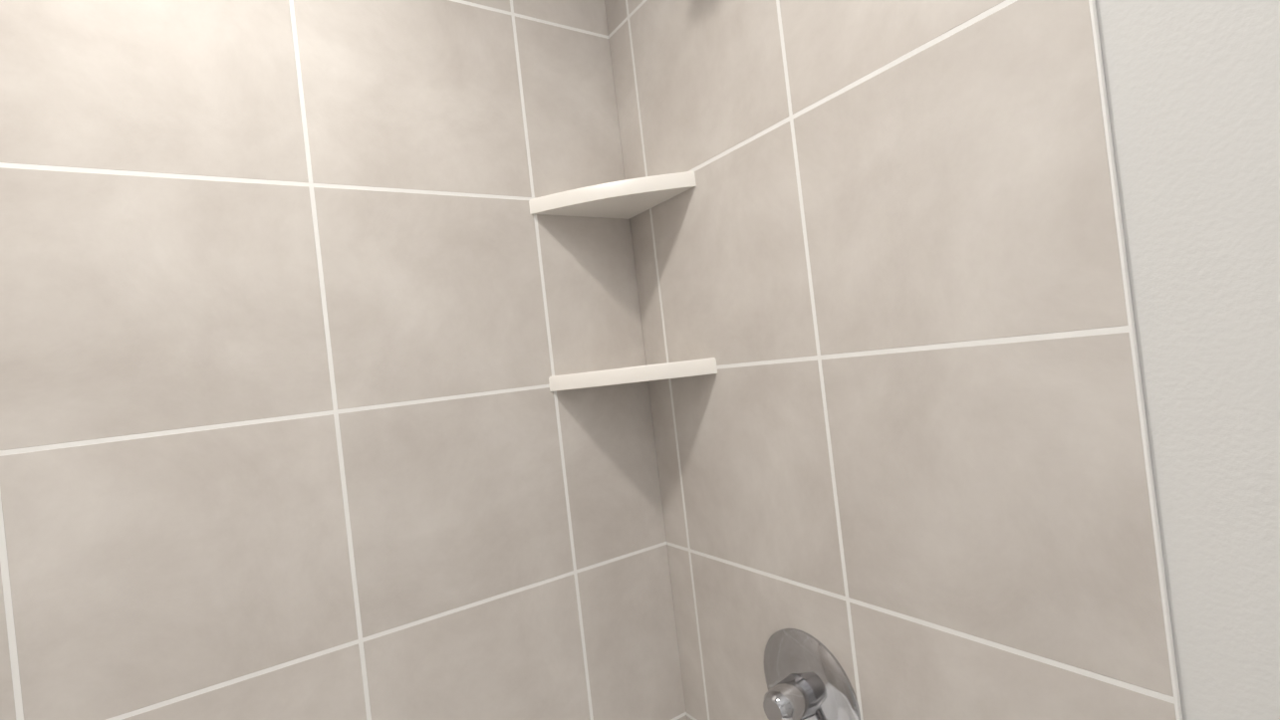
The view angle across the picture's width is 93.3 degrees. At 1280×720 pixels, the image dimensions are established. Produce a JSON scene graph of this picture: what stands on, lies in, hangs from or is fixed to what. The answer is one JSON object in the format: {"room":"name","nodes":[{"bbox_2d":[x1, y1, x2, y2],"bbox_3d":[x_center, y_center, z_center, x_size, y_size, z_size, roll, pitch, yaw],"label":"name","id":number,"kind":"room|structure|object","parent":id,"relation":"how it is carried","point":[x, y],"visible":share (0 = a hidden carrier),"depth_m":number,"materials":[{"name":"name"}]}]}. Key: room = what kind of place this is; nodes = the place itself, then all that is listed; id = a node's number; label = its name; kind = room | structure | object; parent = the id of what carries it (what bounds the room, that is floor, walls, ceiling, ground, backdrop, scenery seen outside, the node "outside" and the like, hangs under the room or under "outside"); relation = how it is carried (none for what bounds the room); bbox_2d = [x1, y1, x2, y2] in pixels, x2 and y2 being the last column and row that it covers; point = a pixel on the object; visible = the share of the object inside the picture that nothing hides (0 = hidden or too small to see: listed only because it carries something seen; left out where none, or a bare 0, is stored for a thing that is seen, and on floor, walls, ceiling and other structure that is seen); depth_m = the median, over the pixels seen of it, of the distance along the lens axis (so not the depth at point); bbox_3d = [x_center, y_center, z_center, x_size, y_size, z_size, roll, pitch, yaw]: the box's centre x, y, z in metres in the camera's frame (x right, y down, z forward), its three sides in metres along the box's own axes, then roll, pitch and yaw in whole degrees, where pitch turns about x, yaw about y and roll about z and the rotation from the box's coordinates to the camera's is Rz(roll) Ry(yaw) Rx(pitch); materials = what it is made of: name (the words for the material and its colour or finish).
{"room":"bathroom","nodes":[
{"label":"bathroom","id":0,"kind":"room"},
{"bbox_2d":[1094,0,1279,719],"bbox_3d":[0.747,-0.048,0.177,0.120,2.400,2.470,-6,-1,-34],"label":"wall","id":1,"kind":"structure","parent":0,"point":[1192,88],"depth_m":0.49,"materials":[{"name":"grey paint"}]},
{"bbox_2d":[604,0,1182,719],"bbox_3d":[0.239,0.117,0.845,0.008,2.200,0.760,-6,-1,-34],"label":"wall tile","id":2,"kind":"structure","parent":1,"relation":"attached to","point":[901,434],"depth_m":0.72,"materials":[{"name":"beige tile"}]},
{"bbox_2d":[763,628,860,719],"bbox_3d":[0.217,0.491,0.863,0.076,0.184,0.176,-6,-1,-34],"label":"shower valve","id":3,"kind":"object","parent":2,"relation":"attached to","point":[815,684],"visible":1,"depth_m":0.85,"materials":[{"name":"silver metal"}]},
{"bbox_3d":[-0.644,0.116,0.800,1.760,2.400,0.120,-6,-1,-34],"label":"wall","id":4,"kind":"structure","parent":0,"visible":0},
{"bbox_2d":[0,0,686,719],"bbox_3d":[-0.622,0.004,0.748,1.520,1.782,0.008,-6,-1,-34],"label":"wall tile","id":5,"kind":"structure","parent":4,"relation":"attached to","point":[309,309],"depth_m":0.85,"materials":[{"name":"beige tile"}]},
{"bbox_2d":[528,171,696,219],"bbox_3d":[-0.051,-0.283,1.021,0.205,0.026,0.205,-6,-1,-34],"label":"corner shelf","id":6,"kind":"object","parent":4,"relation":"attached to","point":[628,198],"visible":1,"depth_m":1.02,"materials":[{"name":"white ceramic"}]},
{"bbox_2d":[548,357,717,391],"bbox_3d":[-0.016,0.025,1.018,0.205,0.026,0.205,-6,-1,-34],"label":"corner shelf","id":7,"kind":"object","parent":4,"relation":"attached to","point":[692,368],"visible":0.98,"depth_m":1.00,"materials":[{"name":"white ceramic"}]}
]}

